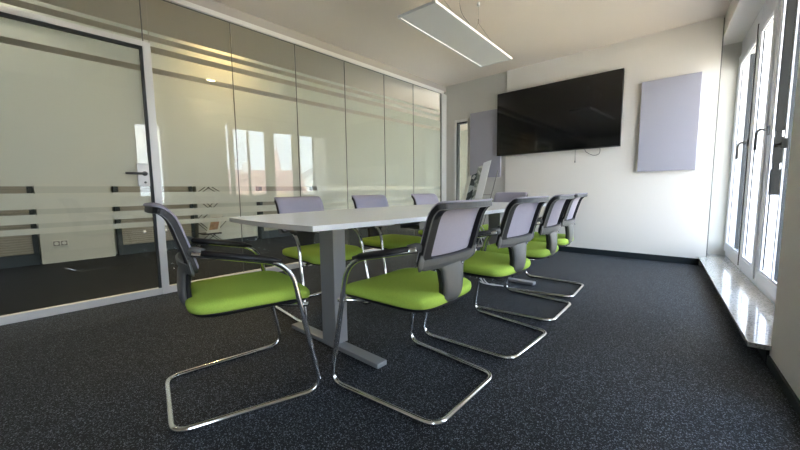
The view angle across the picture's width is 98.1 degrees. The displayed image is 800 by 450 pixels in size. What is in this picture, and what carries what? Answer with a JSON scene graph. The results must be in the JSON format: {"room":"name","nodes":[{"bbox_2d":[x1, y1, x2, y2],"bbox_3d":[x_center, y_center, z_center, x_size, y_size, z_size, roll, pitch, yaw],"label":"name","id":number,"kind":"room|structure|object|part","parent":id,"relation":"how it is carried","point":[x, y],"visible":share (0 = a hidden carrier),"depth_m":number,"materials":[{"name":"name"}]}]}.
{"room":"conference room","nodes":[
{"label":"conference room","id":0,"kind":"room"},
{"bbox_2d":[0,0,446,292],"bbox_3d":[-2.268,-0.695,2.764,0.082,2.650,9.135,4,8,42],"label":"wall","id":1,"kind":"structure","parent":0,"point":[197,126],"depth_m":3.73,"materials":[{"name":"clear glass"}]},
{"bbox_2d":[0,5,169,325],"bbox_3d":[-2.442,-0.405,2.555,0.108,2.118,1.146,4,8,42],"label":"door","id":2,"kind":"structure","parent":1,"relation":"in","point":[65,120],"depth_m":2.59,"materials":[{"name":"glass"}]},
{"bbox_3d":[-2.149,-0.422,2.834,0.050,0.038,0.154,4,8,42],"label":"lever","id":3,"kind":"part","parent":2,"relation":"part of","materials":[{"name":"grey metal"}]},
{"bbox_3d":[-0.670,0.401,4.616,0.047,0.062,4.230,4,8,42],"label":"rail","id":4,"kind":"part","parent":1,"relation":"part of","materials":[{"name":"white metal"}]},
{"bbox_3d":[-2.309,-1.890,2.598,0.057,0.045,9.030,4,8,42],"label":"rail","id":5,"kind":"part","parent":1,"relation":"part of","materials":[{"name":"white metal"}]},
{"bbox_3d":[0.754,-0.990,6.074,0.052,2.508,0.137,4,8,42],"label":"post","id":6,"kind":"part","parent":1,"relation":"part of","materials":[{"name":"white metal"}]},
{"bbox_2d":[32,105,439,262],"bbox_3d":[-3.072,-1.030,6.222,0.100,2.650,13.400,4,8,42],"label":"wall","id":7,"kind":"structure","parent":0,"point":[349,187],"depth_m":8.94,"materials":[{"name":"grey paint"}]},
{"bbox_2d":[33,186,115,263],"bbox_3d":[-4.369,-0.853,4.600,0.170,2.650,0.730,4,8,42],"label":"pier","id":8,"kind":"object","parent":7,"relation":"attached to","point":[92,244],"visible":0.36,"depth_m":4.62,"materials":[{"name":"grey paint"}]},
{"bbox_2d":[52,240,68,246],"bbox_3d":[-4.414,0.237,4.510,0.010,0.080,0.150,4,8,42],"label":"wall socket","id":9,"kind":"object","parent":8,"relation":"attached to","point":[56,243],"visible":1,"depth_m":4.51,"materials":[{"name":"white plastic"}]},
{"bbox_2d":[193,98,256,245],"bbox_3d":[-3.063,-1.011,6.032,0.170,2.650,0.970,4,8,42],"label":"pier","id":10,"kind":"object","parent":7,"relation":"attached to","point":[230,230],"visible":0.21,"depth_m":6.05,"materials":[{"name":"grey paint"}]},
{"bbox_2d":[200,236,257,245],"bbox_3d":[-2.980,0.278,6.099,0.012,0.070,0.970,4,8,42],"label":"baseboard","id":11,"kind":"structure","parent":10,"relation":"attached to","point":[252,237],"depth_m":6.26,"materials":[{"name":"black"}]},
{"bbox_2d":[312,186,346,232],"bbox_3d":[-1.561,-1.194,7.677,0.170,2.650,0.800,4,8,42],"label":"pier","id":12,"kind":"object","parent":7,"relation":"attached to","point":[314,188],"visible":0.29,"depth_m":7.67,"materials":[{"name":"grey paint"}]},
{"bbox_2d":[0,0,730,130],"bbox_3d":[-0.219,-2.224,3.486,7.850,0.200,13.400,4,8,42],"label":"ceiling","id":13,"kind":"structure","parent":0,"point":[530,32],"depth_m":3.91,"materials":[{"name":"beige paint"}]},
{"bbox_2d":[397,0,511,66],"bbox_3d":[0.562,-1.867,3.091,0.353,0.451,1.420,4,7,39],"label":"pendant lamp","id":14,"kind":"object","parent":13,"relation":"hanging from","point":[432,19],"visible":1,"depth_m":2.95,"materials":[{"name":"grey"}]},
{"bbox_2d":[0,224,799,449],"bbox_3d":[-0.167,0.573,3.748,7.900,0.120,13.400,4,8,42],"label":"floor","id":15,"kind":"structure","parent":0,"point":[648,354],"depth_m":1.72,"materials":[{"name":"carpet"}]},
{"bbox_2d":[0,186,40,268],"bbox_3d":[-4.995,-0.480,3.956,0.140,2.050,1.090,4,8,42],"label":"tall cabinet","id":16,"kind":"object","parent":15,"relation":"on","point":[22,250],"visible":0.23,"depth_m":4.27,"materials":[{"name":"grey"}]},
{"bbox_2d":[111,186,195,254],"bbox_3d":[-3.762,-0.629,5.307,0.140,2.050,1.000,4,8,42],"label":"tall cabinet","id":17,"kind":"object","parent":15,"relation":"on","point":[134,240],"visible":0.14,"depth_m":5.19,"materials":[{"name":"grey"}]},
{"bbox_2d":[196,187,225,247],"bbox_3d":[-3.124,-0.140,5.718,0.240,0.971,0.451,4,8,42],"label":"rack","id":18,"kind":"object","parent":15,"relation":"on","point":[203,233],"visible":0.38,"depth_m":5.68,"materials":[{"name":"black metal"}]},
{"bbox_2d":[198,232,221,234],"bbox_3d":[-3.135,0.135,5.729,0.240,0.020,0.280,4,8,42],"label":"tray","id":19,"kind":"object","parent":18,"relation":"on","point":[204,233],"depth_m":5.64,"materials":[{"name":"black metal"}]},
{"bbox_2d":[207,214,222,232],"bbox_3d":[-3.015,-0.026,5.650,0.006,0.300,0.270,4,8,42],"label":"leaflet","id":20,"kind":"object","parent":18,"relation":"in","point":[213,227],"visible":0.89,"depth_m":5.64,"materials":[{"name":"beige paper"}]},
{"bbox_2d":[209,217,218,229],"bbox_3d":[-3.015,-0.026,5.646,0.001,0.200,0.185,4,8,42],"label":"picture","id":21,"kind":"object","parent":20,"relation":"attached to","point":[212,225],"depth_m":5.64},
{"bbox_2d":[143,202,320,433],"bbox_3d":[-0.750,0.315,1.560,0.600,0.841,0.591,-5,7,-36],"label":"chair","id":22,"kind":"object","parent":15,"relation":"on","point":[232,294],"visible":1,"depth_m":1.43,"materials":[{"name":"green fabric"}]},
{"bbox_3d":[-0.933,0.037,1.403,0.157,0.252,0.394,-5,7,-36],"label":"backrest","id":23,"kind":"part","parent":22,"relation":"part of","materials":[{"name":"purple fabric"}]},
{"bbox_3d":[-0.933,0.050,1.405,0.150,0.261,0.396,-5,7,-36],"label":"frame","id":24,"kind":"part","parent":22,"relation":"part of","materials":[{"name":"black plastic"}]},
{"bbox_3d":[-0.900,0.153,1.438,0.050,0.048,0.398,-5,7,-36],"label":"rail","id":25,"kind":"part","parent":22,"relation":"part of","materials":[{"name":"grey plastic"}]},
{"bbox_3d":[-0.890,0.088,1.735,0.287,0.082,0.042,-6,8,-43],"label":"armrest","id":26,"kind":"part","parent":22,"relation":"part of","materials":[{"name":"black plastic"}]},
{"bbox_3d":[-0.611,0.124,1.349,0.287,0.082,0.042,-4,6,-28],"label":"armrest","id":27,"kind":"part","parent":22,"relation":"part of","materials":[{"name":"black plastic"}]},
{"bbox_3d":[-0.706,0.302,1.592,0.488,0.076,0.469,-5,7,-36],"label":"seat","id":28,"kind":"part","parent":22,"relation":"part of","materials":[{"name":"green fabric"}]},
{"bbox_2d":[256,154,311,238],"bbox_3d":[-2.287,-0.808,6.922,0.140,2.050,1.150,4,8,42],"label":"tall cabinet","id":29,"kind":"object","parent":15,"relation":"on","point":[263,232],"visible":0.09,"depth_m":6.70,"materials":[{"name":"grey"}]},
{"bbox_2d":[274,196,370,321],"bbox_3d":[-0.618,0.209,2.610,0.600,0.841,0.591,5,8,43],"label":"chair","id":30,"kind":"object","parent":15,"relation":"on","point":[306,251],"visible":0.5,"depth_m":2.59,"materials":[{"name":"grey plastic"}]},
{"bbox_3d":[-0.783,-0.084,2.731,0.151,0.261,0.396,5,8,43],"label":"frame","id":31,"kind":"part","parent":30,"relation":"part of","materials":[{"name":"black plastic"}]},
{"bbox_3d":[-0.783,0.020,2.413,0.042,0.082,0.287,-5,7,-39],"label":"armrest","id":32,"kind":"part","parent":30,"relation":"part of","materials":[{"name":"black plastic"}]},
{"bbox_3d":[-0.783,-0.097,2.730,0.157,0.252,0.394,5,8,43],"label":"backrest","id":33,"kind":"part","parent":30,"relation":"part of","materials":[{"name":"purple fabric"}]},
{"bbox_3d":[-0.579,0.203,2.570,0.488,0.076,0.469,5,8,43],"label":"seat","id":34,"kind":"part","parent":30,"relation":"part of","materials":[{"name":"green fabric"}]},
{"bbox_2d":[229,202,546,368],"bbox_3d":[0.244,0.246,2.623,0.980,0.745,2.670,4,8,42],"label":"conference table","id":35,"kind":"object","parent":15,"relation":"on","point":[331,225],"visible":0.66,"depth_m":1.92,"materials":[{"name":"white laminate"}]},
{"bbox_3d":[-0.377,0.327,1.965,0.126,0.672,0.084,4,8,42],"label":"leg","id":36,"kind":"part","parent":35,"relation":"part of","materials":[{"name":"silver metal"}]},
{"bbox_2d":[400,221,425,229],"bbox_3d":[0.334,-0.048,2.712,0.180,0.090,0.800,4,8,42],"label":"cable tray","id":37,"kind":"object","parent":35,"relation":"on","point":[413,225],"depth_m":2.49,"materials":[{"name":"silver metal"}]},
{"bbox_2d":[476,225,503,286],"bbox_3d":[0.769,0.247,3.140,0.309,0.620,0.146,-2,6,-13],"label":"power cable","id":38,"kind":"object","parent":35,"relation":"hanging from","point":[481,225],"visible":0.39,"depth_m":3.15,"materials":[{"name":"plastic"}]},
{"bbox_3d":[0.942,0.167,3.410,0.126,0.672,0.084,4,8,42],"label":"leg","id":39,"kind":"part","parent":35,"relation":"part of","materials":[{"name":"silver metal"}]},
{"bbox_2d":[352,195,423,273],"bbox_3d":[-0.106,0.154,3.097,0.600,0.841,0.591,5,8,43],"label":"chair","id":40,"kind":"object","parent":15,"relation":"on","point":[375,239],"visible":0.48,"depth_m":3.06,"materials":[{"name":"green fabric"}]},
{"bbox_3d":[-0.271,-0.152,3.218,0.157,0.252,0.394,5,8,43],"label":"backrest","id":41,"kind":"part","parent":40,"relation":"part of","materials":[{"name":"purple fabric"}]},
{"bbox_3d":[-0.066,0.148,3.058,0.488,0.076,0.469,5,8,43],"label":"seat","id":42,"kind":"part","parent":40,"relation":"part of","materials":[{"name":"green fabric"}]},
{"bbox_3d":[-0.103,0.240,3.103,0.564,0.668,0.589,5,8,43],"label":"frame","id":43,"kind":"part","parent":40,"relation":"part of","materials":[{"name":"silver metal"}]},
{"bbox_2d":[331,198,492,426],"bbox_3d":[0.082,0.303,1.585,0.600,0.841,0.591,4,7,41],"label":"chair","id":44,"kind":"object","parent":15,"relation":"on","point":[451,228],"visible":1,"depth_m":1.42,"materials":[{"name":"green fabric"}]},
{"bbox_3d":[-0.078,0.113,1.387,0.287,0.082,0.042,3,7,33],"label":"armrest","id":45,"kind":"part","parent":44,"relation":"part of","materials":[{"name":"black plastic"}]},
{"bbox_3d":[0.041,0.290,1.620,0.488,0.076,0.469,4,8,41],"label":"seat","id":46,"kind":"part","parent":44,"relation":"part of","materials":[{"name":"green fabric"}]},
{"bbox_3d":[0.218,0.139,1.450,0.050,0.048,0.398,4,8,41],"label":"rail","id":47,"kind":"part","parent":44,"relation":"part of","materials":[{"name":"grey plastic"}]},
{"bbox_3d":[0.246,0.035,1.414,0.151,0.261,0.396,4,8,41],"label":"frame","id":48,"kind":"part","parent":44,"relation":"part of","materials":[{"name":"black plastic"}]},
{"bbox_3d":[0.246,0.022,1.413,0.157,0.252,0.394,4,8,41],"label":"backrest","id":49,"kind":"part","parent":44,"relation":"part of","materials":[{"name":"purple fabric"}]},
{"bbox_2d":[411,193,476,250],"bbox_3d":[0.445,0.087,3.701,0.600,0.841,0.591,5,8,43],"label":"chair","id":50,"kind":"object","parent":15,"relation":"on","point":[419,199],"visible":0.12,"depth_m":3.81,"materials":[{"name":"fabric"}]},
{"bbox_3d":[0.280,-0.219,3.821,0.157,0.252,0.394,5,8,43],"label":"backrest","id":51,"kind":"part","parent":50,"relation":"part of","materials":[{"name":"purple fabric"}]},
{"bbox_2d":[423,196,549,359],"bbox_3d":[0.539,0.248,2.083,0.600,0.841,0.591,5,8,44],"label":"chair","id":52,"kind":"object","parent":15,"relation":"on","point":[516,229],"visible":0.83,"depth_m":1.91,"materials":[{"name":"green fabric"}]},
{"bbox_3d":[0.367,0.058,1.894,0.287,0.082,0.042,4,7,37],"label":"armrest","id":53,"kind":"part","parent":52,"relation":"part of","materials":[{"name":"black plastic"}]},
{"bbox_3d":[0.498,0.235,2.120,0.488,0.076,0.469,5,8,44],"label":"seat","id":54,"kind":"part","parent":52,"relation":"part of","materials":[{"name":"green fabric"}]},
{"bbox_3d":[0.666,0.085,1.939,0.050,0.048,0.398,5,8,44],"label":"rail","id":55,"kind":"part","parent":52,"relation":"part of","materials":[{"name":"grey plastic"}]},
{"bbox_3d":[0.693,-0.019,1.901,0.151,0.261,0.396,5,8,44],"label":"frame","id":56,"kind":"part","parent":52,"relation":"part of","materials":[{"name":"black plastic"}]},
{"bbox_3d":[0.693,-0.032,1.900,0.157,0.252,0.394,5,8,44],"label":"backrest","id":57,"kind":"part","parent":52,"relation":"part of","materials":[{"name":"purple fabric"}]},
{"bbox_2d":[476,170,498,247],"bbox_3d":[1.176,-0.248,5.366,0.648,1.162,0.240,4,8,42],"label":"stand","id":58,"kind":"object","parent":15,"relation":"on","point":[478,244],"visible":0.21,"depth_m":5.27,"materials":[{"name":"silver metal"}]},
{"bbox_2d":[462,176,470,199],"bbox_3d":[1.038,-0.573,5.419,0.151,0.400,0.031,1,6,17],"label":"leaflet","id":59,"kind":"object","parent":58,"relation":"on","point":[469,177],"visible":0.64,"depth_m":5.42,"materials":[{"name":"beige paper"}]},
{"bbox_2d":[466,173,476,199],"bbox_3d":[1.097,-0.572,5.352,0.186,0.450,0.038,1,6,20],"label":"leaflet","id":60,"kind":"object","parent":58,"relation":"on","point":[471,186],"visible":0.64,"depth_m":5.34,"materials":[{"name":"paper"}]},
{"bbox_2d":[471,165,482,199],"bbox_3d":[1.173,-0.649,5.307,0.219,0.530,0.038,2,6,23],"label":"leaflet","id":61,"kind":"object","parent":58,"relation":"on","point":[479,169],"visible":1,"depth_m":5.31,"materials":[{"name":"grey paper"}]},
{"bbox_2d":[475,160,490,198],"bbox_3d":[1.246,-0.681,5.217,0.250,0.570,0.046,4,8,42],"label":"leaflet","id":62,"kind":"object","parent":58,"relation":"on","point":[486,165],"visible":1,"depth_m":5.22,"materials":[{"name":"white paper"}]},
{"bbox_2d":[479,192,527,230],"bbox_3d":[1.161,0.051,3.976,0.591,0.841,0.600,4,8,42],"label":"chair","id":63,"kind":"object","parent":15,"relation":"on","point":[500,196],"visible":0.1,"depth_m":4.12,"materials":[{"name":"grey plastic"}]},
{"bbox_3d":[1.124,0.046,3.935,0.469,0.076,0.488,4,8,42],"label":"seat","id":64,"kind":"part","parent":63,"relation":"part of","materials":[{"name":"green fabric"}]},
{"bbox_3d":[1.305,-0.260,4.110,0.394,0.252,0.157,4,8,42],"label":"backrest","id":65,"kind":"part","parent":63,"relation":"part of","materials":[{"name":"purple fabric"}]},
{"bbox_2d":[473,194,574,321],"bbox_3d":[0.942,0.193,2.584,0.600,0.841,0.591,4,7,40],"label":"chair","id":66,"kind":"object","parent":15,"relation":"on","point":[549,224],"visible":0.65,"depth_m":2.41,"materials":[{"name":"grey plastic"}]},
{"bbox_3d":[0.900,0.180,2.620,0.488,0.076,0.469,4,7,40],"label":"seat","id":67,"kind":"part","parent":66,"relation":"part of","materials":[{"name":"green fabric"}]},
{"bbox_3d":[1.079,0.029,2.451,0.050,0.048,0.398,4,7,40],"label":"rail","id":68,"kind":"part","parent":66,"relation":"part of","materials":[{"name":"grey plastic"}]},
{"bbox_3d":[1.108,-0.075,2.415,0.151,0.261,0.396,4,7,40],"label":"frame","id":69,"kind":"part","parent":66,"relation":"part of","materials":[{"name":"black plastic"}]},
{"bbox_3d":[1.107,-0.088,2.414,0.157,0.252,0.394,4,7,40],"label":"backrest","id":70,"kind":"part","parent":66,"relation":"part of","materials":[{"name":"purple fabric"}]},
{"bbox_2d":[503,193,587,297],"bbox_3d":[1.304,0.139,3.077,0.600,0.841,0.591,4,7,38],"label":"chair","id":71,"kind":"object","parent":15,"relation":"on","point":[568,219],"visible":0.57,"depth_m":2.91,"materials":[{"name":"grey plastic"}]},
{"bbox_3d":[1.303,0.224,3.089,0.564,0.668,0.589,4,7,38],"label":"frame","id":72,"kind":"part","parent":71,"relation":"part of","materials":[{"name":"silver metal"}]},
{"bbox_3d":[1.262,0.127,3.111,0.488,0.076,0.469,4,7,38],"label":"seat","id":73,"kind":"part","parent":71,"relation":"part of","materials":[{"name":"green fabric"}]},
{"bbox_3d":[1.446,-0.025,2.949,0.050,0.048,0.398,4,7,38],"label":"rail","id":74,"kind":"part","parent":71,"relation":"part of","materials":[{"name":"grey plastic"}]},
{"bbox_3d":[1.475,-0.130,2.914,0.150,0.261,0.396,4,7,38],"label":"frame","id":75,"kind":"part","parent":71,"relation":"part of","materials":[{"name":"black plastic"}]},
{"bbox_3d":[1.475,-0.142,2.913,0.157,0.252,0.394,4,7,38],"label":"backrest","id":76,"kind":"part","parent":71,"relation":"part of","materials":[{"name":"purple fabric"}]},
{"bbox_2d":[460,130,466,199],"bbox_3d":[3.081,-1.441,9.594,4.650,2.650,0.100,4,8,42],"label":"wall","id":77,"kind":"structure","parent":0,"point":[463,134],"depth_m":10.53,"materials":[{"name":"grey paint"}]},
{"bbox_2d":[444,16,723,265],"bbox_3d":[2.100,-0.971,5.006,3.615,2.650,0.140,4,8,42],"label":"wall","id":78,"kind":"structure","parent":0,"point":[624,209],"depth_m":4.29,"materials":[{"name":"white paint"}]},
{"bbox_2d":[454,118,468,200],"bbox_3d":[1.078,-0.753,5.963,0.275,2.050,0.140,4,8,42],"label":"window","id":79,"kind":"structure","parent":78,"relation":"in","point":[457,123],"depth_m":5.94,"materials":[{"name":"white metal"}]},
{"bbox_2d":[470,109,500,177],"bbox_3d":[1.367,-1.282,5.539,0.536,1.040,0.058,4,8,42],"label":"acoustic panel","id":80,"kind":"object","parent":78,"relation":"attached to","point":[483,125],"visible":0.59,"depth_m":5.51,"materials":[{"name":"fabric"}]},
{"bbox_2d":[497,68,624,162],"bbox_3d":[2.115,-1.395,4.790,1.636,1.085,0.088,4,8,42],"label":"television","id":81,"kind":"object","parent":78,"relation":"attached to","point":[585,112],"visible":1,"depth_m":4.65,"materials":[{"name":"black"}]},
{"bbox_2d":[558,246,698,264],"bbox_3d":[2.499,0.350,4.683,2.330,0.075,0.014,4,8,42],"label":"baseboard","id":82,"kind":"structure","parent":78,"relation":"attached to","point":[672,259],"depth_m":4.31,"materials":[{"name":"black"}]},
{"bbox_2d":[637,72,701,171],"bbox_3d":[3.067,-1.146,3.969,0.536,1.040,0.058,4,8,42],"label":"acoustic panel","id":83,"kind":"object","parent":78,"relation":"attached to","point":[670,107],"visible":1,"depth_m":3.94,"materials":[{"name":"fabric"}]},
{"bbox_2d":[707,42,741,254],"bbox_3d":[3.938,-0.873,3.794,1.250,2.650,0.180,4,8,42],"label":"wall reveal","id":84,"kind":"structure","parent":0,"point":[731,52],"depth_m":3.92,"materials":[{"name":"grey paint"}]},
{"bbox_2d":[707,253,727,257],"bbox_3d":[3.641,0.361,3.955,0.200,0.024,0.330,4,7,36],"label":"trim","id":85,"kind":"structure","parent":84,"relation":"attached to","point":[708,254],"depth_m":3.96,"materials":[{"name":"stone"}]},
{"bbox_2d":[724,5,763,269],"bbox_3d":[3.466,-0.784,3.524,0.153,2.342,1.049,4,7,36],"label":"window","id":86,"kind":"structure","parent":84,"relation":"in","point":[747,60],"depth_m":3.54,"materials":[{"name":"white"}]},
{"bbox_3d":[3.193,-0.698,3.245,0.054,0.150,0.142,4,7,36],"label":"handle lever","id":87,"kind":"part","parent":86,"relation":"part of","materials":[{"name":"grey metal"}]},
{"bbox_2d":[723,0,765,45],"bbox_3d":[2.851,-1.968,2.613,0.342,0.210,3.090,4,7,36],"label":"wall header","id":88,"kind":"structure","parent":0,"point":[740,16],"depth_m":3.30,"materials":[{"name":"white paint"}]},
{"bbox_2d":[738,0,779,284],"bbox_3d":[2.992,-0.710,2.842,0.100,2.342,0.615,4,7,36],"label":"window","id":89,"kind":"structure","parent":88,"relation":"in","point":[767,33],"depth_m":2.98,"materials":[{"name":"white"}]},
{"bbox_2d":[753,0,799,304],"bbox_3d":[2.539,-0.649,2.278,0.153,2.342,0.974,4,7,36],"label":"window","id":90,"kind":"structure","parent":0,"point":[787,49],"depth_m":2.31,"materials":[{"name":"glass"},{"name":"white painted frame"}]},
{"bbox_3d":[2.747,-0.652,2.643,0.054,0.150,0.142,4,7,36],"label":"handle lever","id":91,"kind":"part","parent":90,"relation":"part of","materials":[{"name":"grey metal"}]},
{"bbox_3d":[2.730,-0.701,2.572,0.012,0.070,0.032,4,7,36],"label":"handle","id":92,"kind":"part","parent":90,"relation":"part of","materials":[{"name":"grey metal"}]},
{"bbox_3d":[2.546,-0.593,2.267,0.065,2.130,0.825,4,7,36],"label":"sash","id":93,"kind":"part","parent":90,"relation":"part of","materials":[{"name":"white"}]},
{"bbox_3d":[2.545,-0.643,2.225,0.080,2.342,0.895,4,7,36],"label":"frame","id":94,"kind":"part","parent":90,"relation":"part of","materials":[{"name":"white"}]},
{"bbox_2d":[770,54,799,399],"bbox_3d":[1.773,-0.596,1.281,0.300,2.650,0.560,4,7,36],"label":"wall","id":95,"kind":"structure","parent":0,"point":[785,342],"depth_m":1.55,"materials":[{"name":"white paint"}]},
{"bbox_2d":[698,257,774,350],"bbox_3d":[2.690,0.491,2.759,0.298,0.025,2.735,4,7,36],"label":"sill","id":96,"kind":"structure","parent":95,"relation":"attached to","point":[751,311],"depth_m":2.37,"materials":[{"name":"stone"}]},
{"bbox_2d":[757,348,769,361],"bbox_3d":[2.647,0.538,2.806,0.032,0.070,2.700,4,7,36],"label":"baseboard","id":97,"kind":"structure","parent":95,"relation":"attached to","point":[763,352],"depth_m":1.76,"materials":[{"name":"black"}]},
{"bbox_2d":[766,355,799,417],"bbox_3d":[1.499,0.716,1.280,0.012,0.045,1.105,4,7,36],"label":"baseboard","id":98,"kind":"structure","parent":95,"relation":"attached to","point":[790,394],"depth_m":1.48,"materials":[{"name":"black"}]},
{"bbox_3d":[3.487,-0.884,3.963,0.155,2.650,0.175,4,8,42],"label":"wall","id":99,"kind":"structure","parent":0,"visible":0},
{"bbox_2d":[706,18,724,256],"bbox_3d":[3.495,-0.913,3.848,0.008,2.530,0.299,4,8,42],"label":"trim","id":100,"kind":"structure","parent":99,"relation":"attached to","point":[724,18],"depth_m":3.75,"materials":[{"name":"grey"}]}
]}

